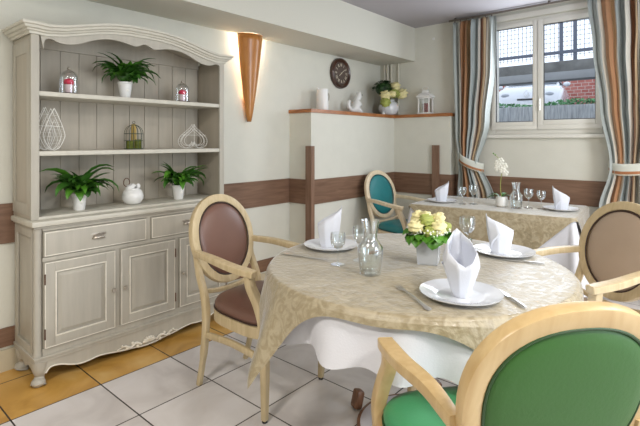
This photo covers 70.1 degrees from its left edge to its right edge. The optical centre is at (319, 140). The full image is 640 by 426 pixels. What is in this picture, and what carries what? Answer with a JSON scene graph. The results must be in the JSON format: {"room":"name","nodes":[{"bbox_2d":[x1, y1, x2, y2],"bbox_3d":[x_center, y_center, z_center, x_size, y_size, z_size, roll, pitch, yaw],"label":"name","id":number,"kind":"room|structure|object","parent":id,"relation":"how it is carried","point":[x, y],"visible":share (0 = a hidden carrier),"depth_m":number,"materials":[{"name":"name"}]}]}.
{"room":"restaurant dining room","nodes":[
{"label":"restaurant dining room","id":0,"kind":"room"},
{"bbox_2d":[0,0,379,349],"bbox_3d":[-1.695,0.013,2.802,0.150,2.575,7.220,0,0,41],"label":"wall","id":1,"kind":"structure","parent":0,"point":[289,77],"depth_m":3.89,"materials":[{"name":"paint"}]},
{"bbox_2d":[0,272,265,372],"bbox_3d":[0.479,1.240,0.921,5.600,0.120,7.220,0,0,41],"label":"baseboard","id":2,"kind":"structure","parent":1,"relation":"attached to","point":[8,359],"depth_m":2.58,"materials":[{"name":"tile"}]},
{"bbox_2d":[0,257,273,347],"bbox_3d":[0.479,1.113,0.921,5.600,0.105,7.220,0,0,41],"label":"trim","id":3,"kind":"structure","parent":1,"relation":"attached to","point":[7,334],"depth_m":2.60,"materials":[{"name":"brown wood"}]},
{"bbox_2d":[237,32,262,121],"bbox_3d":[-0.579,-0.528,3.872,0.138,0.736,0.260,0,0,41],"label":"wall lamp","id":4,"kind":"object","parent":1,"relation":"attached to","point":[249,44],"visible":1,"depth_m":3.83,"materials":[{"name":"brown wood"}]},
{"bbox_2d":[87,0,414,65],"bbox_3d":[-1.461,-1.086,2.599,0.469,0.378,7.220,0,0,41],"label":"beam","id":5,"kind":"structure","parent":1,"relation":"attached to","point":[339,28],"depth_m":3.89,"materials":[{"name":"grey paint"}]},
{"bbox_2d":[0,172,605,243],"bbox_3d":[0.479,0.469,0.921,5.600,0.225,7.220,0,0,41],"label":"trim","id":6,"kind":"structure","parent":1,"relation":"attached to","point":[253,194],"depth_m":4.25,"materials":[{"name":"brown wood"}]},
{"bbox_2d":[330,58,350,88],"bbox_3d":[0.224,-0.717,4.871,0.045,0.330,0.330,0,0,41],"label":"wall clock","id":7,"kind":"object","parent":1,"relation":"attached to","point":[340,73],"visible":1,"depth_m":4.85,"materials":[{"name":"brown wood"}]},
{"bbox_2d":[0,296,639,425],"bbox_3d":[0.505,1.350,0.951,5.900,0.100,7.600,0,0,41],"label":"floor","id":8,"kind":"structure","parent":0,"point":[154,384],"depth_m":2.38,"materials":[{"name":"tile"}]},
{"bbox_2d":[2,19,233,387],"bbox_3d":[-1.198,0.306,2.943,0.379,2.009,1.354,0,0,41],"label":"dresser","id":9,"kind":"object","parent":8,"relation":"on","point":[111,275],"visible":0.82,"depth_m":2.78,"materials":[{"name":"beige paint"}]},
{"bbox_2d":[39,107,54,149],"bbox_3d":[-1.583,-0.068,2.619,0.103,0.248,0.048,0,0,-43],"label":"ornament","id":10,"kind":"object","parent":9,"relation":"on","point":[43,107],"visible":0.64,"depth_m":2.62,"materials":[{"name":"white metal"}]},
{"bbox_2d":[39,108,64,149],"bbox_3d":[-1.504,-0.062,2.564,0.048,0.238,0.119,0,0,37],"label":"ornament","id":11,"kind":"object","parent":9,"relation":"on","point":[44,141],"visible":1,"depth_m":2.56,"materials":[{"name":"white metal"}]},
{"bbox_2d":[59,67,79,93],"bbox_3d":[-1.461,-0.347,2.652,0.123,0.163,0.123,0,0,41],"label":"jar","id":12,"kind":"object","parent":9,"relation":"on","point":[68,68],"visible":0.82,"depth_m":2.64,"materials":[{"name":"clear glass"}]},
{"bbox_2d":[64,78,73,91],"bbox_3d":[-1.461,-0.319,2.652,0.055,0.086,0.056,0,0,41],"label":"candle","id":13,"kind":"object","parent":12,"relation":"in","point":[68,87],"visible":0.98,"depth_m":2.63,"materials":[{"name":"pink wax"}]},
{"bbox_2d":[64,84,72,91],"bbox_3d":[-1.461,-0.300,2.652,0.048,0.049,0.048,0,0,41],"label":"candle cup","id":14,"kind":"object","parent":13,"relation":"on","point":[67,87],"depth_m":2.63,"materials":[{"name":"white ceramic"}]},
{"bbox_2d":[39,164,118,210],"bbox_3d":[-1.407,0.274,2.667,0.409,0.266,0.281,0,0,-33],"label":"potted plant","id":15,"kind":"object","parent":9,"relation":"on","point":[82,186],"visible":1,"depth_m":2.64,"materials":[{"name":"green plant"}]},
{"bbox_2d":[11,201,199,227],"bbox_3d":[-1.193,0.439,2.961,0.361,0.030,1.306,0,0,41],"label":"countertop","id":16,"kind":"structure","parent":9,"relation":"on","point":[105,215],"depth_m":2.61,"materials":[{"name":"paint"}]},
{"bbox_2d":[38,194,209,219],"bbox_3d":[-1.220,0.416,2.962,0.291,0.016,1.192,0,0,41],"label":"shelf","id":17,"kind":"object","parent":9,"relation":"attached to","point":[48,212],"depth_m":2.84,"materials":[{"name":"paint"}]},
{"bbox_2d":[93,52,159,96],"bbox_3d":[-1.207,-0.403,2.883,0.282,0.275,0.440,0,0,41],"label":"potted plant","id":18,"kind":"object","parent":9,"relation":"on","point":[125,73],"visible":0.99,"depth_m":2.86,"materials":[{"name":"green plant"}]},
{"bbox_2d":[39,148,218,155],"bbox_3d":[-1.221,0.070,2.963,0.286,0.026,1.191,0,0,41],"label":"shelf","id":19,"kind":"object","parent":9,"relation":"attached to","point":[61,151],"depth_m":2.89,"materials":[{"name":"paint"}]},
{"bbox_2d":[39,91,218,108],"bbox_3d":[-1.221,-0.252,2.963,0.286,0.026,1.191,0,0,41],"label":"shelf","id":20,"kind":"object","parent":9,"relation":"attached to","point":[45,97],"depth_m":2.87,"materials":[{"name":"paint"}]},
{"bbox_2d":[122,178,143,204],"bbox_3d":[-1.200,0.322,2.923,0.132,0.170,0.132,0,0,41],"label":"ceramic jar","id":21,"kind":"object","parent":9,"relation":"on","point":[132,194],"visible":1,"depth_m":2.88,"materials":[{"name":"white ceramic"}]},
{"bbox_2d":[124,121,143,148],"bbox_3d":[-1.200,-0.036,2.938,0.119,0.180,0.119,0,0,41],"label":"cage","id":22,"kind":"object","parent":9,"relation":"on","point":[129,133],"visible":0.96,"depth_m":2.92,"materials":[{"name":"grey metal"}]},
{"bbox_2d":[126,141,132,148],"bbox_3d":[-1.217,0.023,2.919,0.044,0.065,0.044,0,0,41],"label":"candle","id":23,"kind":"object","parent":22,"relation":"in","point":[127,142],"visible":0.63,"depth_m":2.90,"materials":[{"name":"wax"}]},
{"bbox_2d":[131,123,136,139],"bbox_3d":[-1.241,-0.031,3.037,0.040,0.175,0.040,0,0,41],"label":"pillar candle","id":24,"kind":"object","parent":22,"relation":"in","point":[135,135],"visible":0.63,"depth_m":3.02,"materials":[{"name":"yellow wax"}]},
{"bbox_2d":[134,139,140,148],"bbox_3d":[-1.177,0.019,2.947,0.042,0.072,0.042,0,0,41],"label":"candle","id":25,"kind":"object","parent":22,"relation":"in","point":[137,144],"visible":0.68,"depth_m":2.93,"materials":[{"name":"wax"}]},
{"bbox_2d":[153,162,205,199],"bbox_3d":[-0.953,0.272,3.177,0.256,0.271,0.432,0,0,41],"label":"potted plant","id":26,"kind":"object","parent":9,"relation":"on","point":[179,180],"visible":1,"depth_m":3.13,"materials":[{"name":"green plant"}]},
{"bbox_2d":[176,81,189,101],"bbox_3d":[-0.965,-0.343,3.195,0.116,0.154,0.116,0,0,41],"label":"jar","id":27,"kind":"object","parent":9,"relation":"on","point":[181,81],"visible":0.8,"depth_m":3.19,"materials":[{"name":"clear glass"}]},
{"bbox_2d":[178,90,185,100],"bbox_3d":[-0.965,-0.317,3.195,0.052,0.082,0.053,0,0,41],"label":"candle","id":28,"kind":"object","parent":27,"relation":"in","point":[182,93],"visible":1,"depth_m":3.18,"materials":[{"name":"pink wax"}]},
{"bbox_2d":[179,94,184,100],"bbox_3d":[-0.965,-0.299,3.195,0.045,0.046,0.045,0,0,41],"label":"candle cup","id":29,"kind":"object","parent":28,"relation":"on","point":[181,96],"depth_m":3.18,"materials":[{"name":"white ceramic"}]},
{"bbox_2d":[178,124,206,147],"bbox_3d":[-0.915,-0.032,3.284,0.035,0.173,0.223,0,0,41],"label":"heart ornament","id":30,"kind":"object","parent":9,"relation":"on","point":[204,141],"visible":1,"depth_m":3.28,"materials":[{"name":"white metal"}]},
{"bbox_2d":[189,194,324,423],"bbox_3d":[-0.348,0.805,2.448,0.648,0.996,0.590,0,0,34],"label":"armchair","id":31,"kind":"object","parent":8,"relation":"on","point":[221,237],"visible":0.8,"depth_m":2.41,"materials":[{"name":"brown wood"}]},
{"bbox_2d":[364,170,425,233],"bbox_3d":[0.786,0.805,4.507,0.590,0.996,0.647,0,0,-43],"label":"armchair","id":32,"kind":"object","parent":8,"relation":"on","point":[379,189],"visible":0.58,"depth_m":4.59,"materials":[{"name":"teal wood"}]},
{"bbox_2d":[351,379,441,425],"bbox_3d":[0.425,0.928,2.063,1.264,0.744,1.264,0,0,41],"label":"round table","id":33,"kind":"object","parent":8,"relation":"on","point":[364,418],"visible":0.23,"depth_m":2.19,"materials":[{"name":"brown wood"}]},
{"bbox_2d":[282,316,473,387],"bbox_3d":[0.434,0.663,2.048,1.349,0.217,1.347,0,0,41],"label":"tablecloth","id":34,"kind":"object","parent":33,"relation":"on","point":[337,343],"visible":0.27,"depth_m":1.48,"materials":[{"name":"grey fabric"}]},
{"bbox_2d":[247,233,583,387],"bbox_3d":[0.425,0.734,2.062,1.330,0.366,1.330,0,0,19],"label":"tablecloth","id":35,"kind":"object","parent":34,"relation":"on","point":[296,290],"visible":0.76,"depth_m":1.71,"materials":[{"name":"beige fabric"}]},
{"bbox_2d":[281,253,327,259],"bbox_3d":[-0.078,0.544,2.145,0.251,0.006,0.018,0,0,28],"label":"table knife","id":36,"kind":"object","parent":35,"relation":"on","point":[281,253],"visible":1,"depth_m":2.15,"materials":[{"name":"silver metal"}]},
{"bbox_2d":[304,238,357,250],"bbox_3d":[0.057,0.540,2.346,0.280,0.021,0.280,0,0,41],"label":"dinner plate","id":37,"kind":"object","parent":35,"relation":"on","point":[313,243],"visible":0.77,"depth_m":2.35,"materials":[{"name":"white ceramic"}]},
{"bbox_2d":[318,206,341,246],"bbox_3d":[0.051,0.441,2.362,0.127,0.210,0.093,0,0,-1],"label":"napkin","id":38,"kind":"object","parent":37,"relation":"on","point":[331,223],"visible":0.99,"depth_m":2.33,"materials":[{"name":"white fabric"}]},
{"bbox_2d":[330,231,345,265],"bbox_3d":[0.080,0.480,2.024,0.068,0.141,0.068,0,0,41],"label":"wine glass","id":39,"kind":"object","parent":35,"relation":"on","point":[334,263],"visible":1,"depth_m":2.01,"materials":[{"name":"clear glass"}]},
{"bbox_2d":[330,231,345,248],"bbox_3d":[0.080,0.446,2.024,0.068,0.072,0.068,0,0,41],"label":"bowl","id":40,"kind":"object","parent":39,"relation":"on","point":[335,231],"depth_m":2.01,"materials":[{"name":"clear glass"}]},
{"bbox_2d":[352,226,368,262],"bbox_3d":[0.186,0.473,2.087,0.074,0.155,0.074,0,0,41],"label":"wine glass","id":41,"kind":"object","parent":35,"relation":"on","point":[362,260],"visible":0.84,"depth_m":2.08,"materials":[{"name":"clear glass"}]},
{"bbox_2d":[352,226,368,243],"bbox_3d":[0.186,0.435,2.087,0.074,0.080,0.074,0,0,41],"label":"bowl","id":42,"kind":"object","parent":41,"relation":"on","point":[353,226],"depth_m":2.07,"materials":[{"name":"clear glass"}]},
{"bbox_2d":[357,218,382,276],"bbox_3d":[0.208,0.440,1.885,0.108,0.222,0.108,0,0,41],"label":"decanter","id":43,"kind":"object","parent":35,"relation":"on","point":[369,272],"visible":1,"depth_m":1.88,"materials":[{"name":"clear glass"}]},
{"bbox_2d":[396,285,430,309],"bbox_3d":[0.323,0.544,1.596,0.024,0.009,0.256,0,0,-14],"label":"fork","id":44,"kind":"object","parent":35,"relation":"on","point":[424,305],"visible":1,"depth_m":1.56,"materials":[{"name":"silver metal"}]},
{"bbox_2d":[416,242,440,265],"bbox_3d":[0.489,0.493,2.052,0.100,0.115,0.100,0,0,21],"label":"flower vase","id":45,"kind":"object","parent":35,"relation":"on","point":[425,255],"visible":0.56,"depth_m":2.01,"materials":[{"name":"white ceramic"}]},
{"bbox_2d":[402,210,451,249],"bbox_3d":[0.491,0.395,2.051,0.230,0.157,0.223,0,0,41],"label":"flower bouquet","id":46,"kind":"object","parent":45,"relation":"in","point":[426,227],"visible":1,"depth_m":1.99,"materials":[{"name":"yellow plant"}]},
{"bbox_2d":[420,278,503,305],"bbox_3d":[0.496,0.540,1.608,0.284,0.021,0.284,0,0,41],"label":"dinner plate","id":47,"kind":"object","parent":35,"relation":"on","point":[482,294],"visible":0.77,"depth_m":1.61,"materials":[{"name":"white ceramic"}]},
{"bbox_2d":[441,228,479,297],"bbox_3d":[0.494,0.434,1.607,0.126,0.224,0.155,0,0,6],"label":"napkin","id":48,"kind":"object","parent":47,"relation":"on","point":[461,263],"visible":1,"depth_m":1.58,"materials":[{"name":"white fabric"}]},
{"bbox_2d":[459,217,475,235],"bbox_3d":[0.741,0.468,2.294,0.080,0.166,0.080,0,0,41],"label":"wine glass","id":49,"kind":"object","parent":35,"relation":"on","point":[459,217],"visible":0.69,"depth_m":2.28,"materials":[{"name":"clear glass"}]},
{"bbox_2d":[474,243,535,257],"bbox_3d":[0.894,0.540,2.218,0.284,0.021,0.284,0,0,41],"label":"dinner plate","id":50,"kind":"object","parent":35,"relation":"on","point":[517,251],"visible":0.67,"depth_m":2.22,"materials":[{"name":"white ceramic"}]},
{"bbox_2d":[486,214,513,253],"bbox_3d":[0.874,0.451,2.223,0.126,0.190,0.093,0,0,6],"label":"napkin","id":51,"kind":"object","parent":50,"relation":"on","point":[500,236],"visible":1,"depth_m":2.19,"materials":[{"name":"white fabric"}]},
{"bbox_2d":[499,289,526,307],"bbox_3d":[0.662,0.544,1.590,0.018,0.006,0.205,0,0,-6],"label":"table knife","id":52,"kind":"object","parent":35,"relation":"on","point":[504,293],"visible":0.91,"depth_m":1.55,"materials":[{"name":"silver metal"}]},
{"bbox_2d":[501,259,544,263],"bbox_3d":[0.915,0.544,2.060,0.178,0.006,0.018,0,0,24],"label":"table knife","id":53,"kind":"object","parent":35,"relation":"on","point":[501,259],"visible":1,"depth_m":2.05,"materials":[{"name":"silver metal"}]},
{"bbox_2d":[371,301,639,425],"bbox_3d":[0.475,0.813,1.215,0.538,0.981,0.664,0,0,-9],"label":"armchair","id":54,"kind":"object","parent":8,"relation":"on","point":[577,363],"visible":1,"depth_m":0.92,"materials":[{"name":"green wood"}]},
{"bbox_2d":[533,201,639,313],"bbox_3d":[1.265,0.805,2.205,0.648,0.996,0.590,0,0,-17],"label":"armchair","id":55,"kind":"object","parent":8,"relation":"on","point":[608,248],"visible":0.48,"depth_m":2.28,"materials":[{"name":"brown wood"}]},
{"bbox_3d":[1.522,0.928,3.919,1.245,0.744,0.750,0,0,36],"label":"rectangular table","id":56,"kind":"object","parent":8,"relation":"on","visible":0},
{"bbox_2d":[406,208,588,296],"bbox_3d":[1.528,0.814,3.909,1.484,0.520,0.986,0,0,36],"label":"tablecloth","id":57,"kind":"object","parent":56,"relation":"on","point":[570,235],"visible":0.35,"depth_m":3.25,"materials":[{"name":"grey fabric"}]},
{"bbox_2d":[409,196,589,248],"bbox_3d":[1.519,0.867,3.915,1.365,0.630,0.899,0,0,36],"label":"tablecloth","id":58,"kind":"object","parent":56,"relation":"on","point":[532,228],"visible":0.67,"depth_m":3.59,"materials":[{"name":"beige fabric"}]},
{"bbox_2d":[427,198,456,202],"bbox_3d":[1.093,0.541,4.092,0.260,0.021,0.260,0,0,41],"label":"dinner plate","id":59,"kind":"object","parent":58,"relation":"on","point":[449,200],"visible":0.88,"depth_m":4.09,"materials":[{"name":"white ceramic"}]},
{"bbox_2d":[435,181,448,201],"bbox_3d":[1.095,0.454,4.096,0.122,0.185,0.090,0,0,1],"label":"napkin","id":60,"kind":"object","parent":59,"relation":"on","point":[441,193],"visible":0.98,"depth_m":4.06,"materials":[{"name":"white fabric"}]},
{"bbox_2d":[495,196,507,206],"bbox_3d":[1.512,0.509,3.796,0.100,0.085,0.100,0,0,41],"label":"orchid pot","id":61,"kind":"object","parent":58,"relation":"on","point":[500,201],"visible":1,"depth_m":3.76,"materials":[{"name":"white ceramic"}]},
{"bbox_2d":[486,153,509,198],"bbox_3d":[1.496,0.297,3.819,0.195,0.390,0.105,0,0,26],"label":"orchid","id":62,"kind":"object","parent":61,"relation":"in","point":[500,166],"visible":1,"depth_m":3.79,"materials":[{"name":"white plant"}]},
{"bbox_2d":[509,182,522,208],"bbox_3d":[1.594,0.446,3.705,0.103,0.211,0.103,0,0,41],"label":"decanter","id":63,"kind":"object","parent":58,"relation":"on","point":[514,207],"visible":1,"depth_m":3.70,"materials":[{"name":"clear glass"}]},
{"bbox_2d":[542,205,578,211],"bbox_3d":[1.905,0.541,3.608,0.260,0.021,0.260,0,0,41],"label":"dinner plate","id":64,"kind":"object","parent":58,"relation":"on","point":[550,207],"visible":0.8,"depth_m":3.61,"materials":[{"name":"white ceramic"}]},
{"bbox_2d":[552,186,569,209],"bbox_3d":[1.903,0.452,3.604,0.122,0.190,0.090,0,0,6],"label":"napkin","id":65,"kind":"object","parent":64,"relation":"on","point":[561,200],"visible":0.94,"depth_m":3.57,"materials":[{"name":"white fabric"}]},
{"bbox_2d":[289,112,393,243],"bbox_3d":[0.321,0.522,4.808,0.274,1.555,1.547,0,0,41],"label":"wall","id":66,"kind":"structure","parent":0,"point":[345,145],"depth_m":4.47,"materials":[{"name":"paint"}]},
{"bbox_2d":[305,146,314,241],"bbox_3d":[-0.091,0.675,4.138,0.071,1.250,0.046,0,0,41],"label":"trim","id":67,"kind":"structure","parent":66,"relation":"attached to","point":[309,150],"depth_m":4.12,"materials":[{"name":"brown wood"}]},
{"bbox_2d":[289,109,454,117],"bbox_3d":[0.579,-0.272,4.577,0.967,0.033,1.559,0,0,41],"label":"trim","id":68,"kind":"structure","parent":66,"relation":"on","point":[296,110],"depth_m":4.75,"materials":[{"name":"brown wood"}]},
{"bbox_2d":[316,87,329,109],"bbox_3d":[0.028,-0.401,4.487,0.133,0.226,0.146,0,0,1],"label":"pitcher","id":69,"kind":"object","parent":68,"relation":"on","point":[322,99],"visible":0.85,"depth_m":4.42,"materials":[{"name":"white ceramic"}]},
{"bbox_2d":[346,92,362,112],"bbox_3d":[0.367,-0.410,4.873,0.099,0.238,0.250,0,0,41],"label":"figurine","id":70,"kind":"object","parent":68,"relation":"on","point":[356,105],"visible":0.96,"depth_m":4.86,"materials":[{"name":"white ceramic"}]},
{"bbox_2d":[379,100,398,114],"bbox_3d":[0.788,-0.376,5.229,0.234,0.175,0.230,0,0,41],"label":"flower vase","id":71,"kind":"object","parent":68,"relation":"on","point":[393,108],"visible":0.55,"depth_m":5.14,"materials":[{"name":"white ceramic"}]},
{"bbox_2d":[372,80,407,106],"bbox_3d":[0.777,-0.520,5.162,0.327,0.316,0.450,0,0,41],"label":"flower bouquet","id":72,"kind":"object","parent":71,"relation":"in","point":[387,91],"visible":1,"depth_m":5.07,"materials":[{"name":"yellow plant"}]},
{"bbox_2d":[416,86,434,113],"bbox_3d":[1.161,-0.441,5.018,0.170,0.306,0.116,0,0,41],"label":"lantern","id":73,"kind":"object","parent":68,"relation":"on","point":[425,94],"visible":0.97,"depth_m":4.99,"materials":[{"name":"white metal"}]},
{"bbox_2d":[424,102,427,111],"bbox_3d":[1.161,-0.364,5.018,0.060,0.110,0.059,0,0,41],"label":"pillar candle","id":74,"kind":"object","parent":73,"relation":"in","point":[425,103],"visible":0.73,"depth_m":4.99,"materials":[{"name":"red wax"}]},
{"bbox_2d":[394,116,455,218],"bbox_3d":[1.135,0.522,5.020,0.681,1.555,0.161,0,0,41],"label":"wall","id":75,"kind":"structure","parent":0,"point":[414,137],"depth_m":4.95,"materials":[{"name":"paint"}]},
{"bbox_2d":[341,0,557,27],"bbox_3d":[0.505,-1.335,0.951,5.900,0.120,7.600,0,0,41],"label":"ceiling","id":76,"kind":"structure","parent":0,"point":[412,13],"depth_m":4.40,"materials":[{"name":"grey paint"}]},
{"bbox_2d":[449,0,570,21],"bbox_3d":[2.103,-1.259,4.151,1.970,0.032,0.020,0,0,41],"label":"rail","id":77,"kind":"object","parent":76,"relation":"attached to","point":[549,1],"visible":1,"depth_m":4.37,"materials":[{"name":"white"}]},
{"bbox_2d":[453,14,496,198],"bbox_3d":[1.544,-0.247,4.608,0.446,1.994,0.154,0,0,41],"label":"curtain","id":78,"kind":"object","parent":77,"relation":"hanging from","point":[474,40],"visible":0.88,"depth_m":4.60,"materials":[{"name":"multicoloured fabric"}]},
{"bbox_2d":[587,0,639,207],"bbox_3d":[2.551,0.018,3.735,0.636,2.524,0.159,0,0,41],"label":"curtain","id":79,"kind":"object","parent":77,"relation":"hanging from","point":[615,24],"visible":0.67,"depth_m":3.81,"materials":[{"name":"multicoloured fabric"}]},
{"bbox_2d":[380,0,608,215],"bbox_3d":[2.916,0.013,3.738,5.900,2.575,0.230,0,0,41],"label":"wall","id":80,"kind":"structure","parent":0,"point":[586,159],"depth_m":4.58,"materials":[{"name":"paint"}]},
{"bbox_2d":[383,65,385,79],"bbox_3d":[0.768,-0.593,5.420,0.036,0.607,0.036,0,0,41],"label":"pipe","id":81,"kind":"object","parent":80,"relation":"attached to","point":[384,70],"visible":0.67,"depth_m":5.41,"materials":[{"name":"beige metal"}]},
{"bbox_2d":[386,65,388,80],"bbox_3d":[0.801,-0.593,5.392,0.039,0.607,0.039,0,0,41],"label":"pipe","id":82,"kind":"object","parent":80,"relation":"attached to","point":[387,69],"visible":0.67,"depth_m":5.38,"materials":[{"name":"beige metal"}]},
{"bbox_2d":[390,64,392,99],"bbox_3d":[0.839,-0.593,5.359,0.036,0.607,0.036,0,0,41],"label":"pipe","id":83,"kind":"object","parent":80,"relation":"attached to","point":[391,69],"visible":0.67,"depth_m":5.35,"materials":[{"name":"beige metal"}]},
{"bbox_2d":[397,63,399,114],"bbox_3d":[0.911,-0.593,5.300,0.030,0.607,0.030,0,0,41],"label":"pipe","id":84,"kind":"object","parent":80,"relation":"attached to","point":[398,68],"visible":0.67,"depth_m":5.29,"materials":[{"name":"beige metal"}]},
{"bbox_2d":[487,1,604,137],"bbox_3d":[2.143,-0.630,4.281,1.160,1.210,0.120,0,0,41],"label":"window","id":85,"kind":"structure","parent":80,"relation":"attached to","point":[539,125],"depth_m":4.30,"materials":[{"name":"white plastic"}]},
{"label":"outside","id":86,"kind":"structure","parent":0,"visible":0},
{"bbox_3d":[2.454,0.100,5.956,26.000,0.400,2.180,0,0,41],"label":"trim","id":87,"kind":"structure","parent":86,"visible":0},
{"bbox_2d":[499,104,594,121],"bbox_3d":[3.134,-0.300,6.742,10.000,0.400,0.099,0,0,41],"label":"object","id":88,"kind":"structure","parent":87,"relation":"on","point":[510,114],"depth_m":6.51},
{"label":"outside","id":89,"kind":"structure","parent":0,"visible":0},
{"bbox_3d":[4.083,-0.050,7.839,30.000,0.700,2.800,0,0,41],"label":"trim","id":90,"kind":"structure","parent":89,"visible":0},
{"bbox_2d":[499,97,594,107],"bbox_3d":[3.279,-0.509,6.909,5.228,0.219,0.305,0,0,41],"label":"hedge","id":91,"kind":"object","parent":90,"relation":"on","point":[577,100],"visible":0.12,"depth_m":6.63,"materials":[{"name":"green plant"}]},
{"bbox_3d":[8.024,-0.684,3.835,0.300,0.569,0.240,0,0,41],"label":"concrete pillar","id":92,"kind":"structure","parent":90,"relation":"on","visible":0},
{"bbox_2d":[499,68,594,85],"bbox_3d":[3.789,-1.035,7.498,12.000,0.130,0.300,0,0,41],"label":"lintel","id":93,"kind":"object","parent":92,"relation":"on","point":[585,74],"visible":0.2,"depth_m":7.36,"materials":[{"name":"grey concrete"}]},
{"bbox_2d":[499,58,594,76],"bbox_3d":[3.796,-1.185,7.506,12.000,0.169,0.280,0,0,41],"label":"concrete beam","id":94,"kind":"structure","parent":93,"relation":"on","point":[587,63],"depth_m":7.34,"materials":[{"name":"grey concrete"}]},
{"bbox_2d":[499,19,592,64],"bbox_3d":[4.008,-2.091,7.260,5.944,1.640,0.065,0,0,41],"label":"mesh fence","id":95,"kind":"object","parent":94,"relation":"on","point":[560,52],"visible":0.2,"depth_m":7.36,"materials":[{"name":"grey metal"}]},
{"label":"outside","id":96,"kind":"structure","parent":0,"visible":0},
{"bbox_3d":[10.233,-0.130,14.948,30.000,0.860,16.000,0,0,41],"label":"trim","id":97,"kind":"structure","parent":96,"visible":0},
{"bbox_2d":[499,82,569,107],"bbox_3d":[6.886,-1.302,14.572,2.048,1.485,4.101,0,0,32],"label":"car","id":98,"kind":"object","parent":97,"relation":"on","point":[554,91],"visible":0.49,"depth_m":13.05,"materials":[{"name":"silver metal"}]},
{"bbox_2d":[499,79,594,104],"bbox_3d":[10.644,-1.380,14.659,21.000,1.640,0.300,0,0,41],"label":"brick wall","id":99,"kind":"structure","parent":97,"relation":"on","point":[584,89],"depth_m":15.82,"materials":[{"name":"red brick"}]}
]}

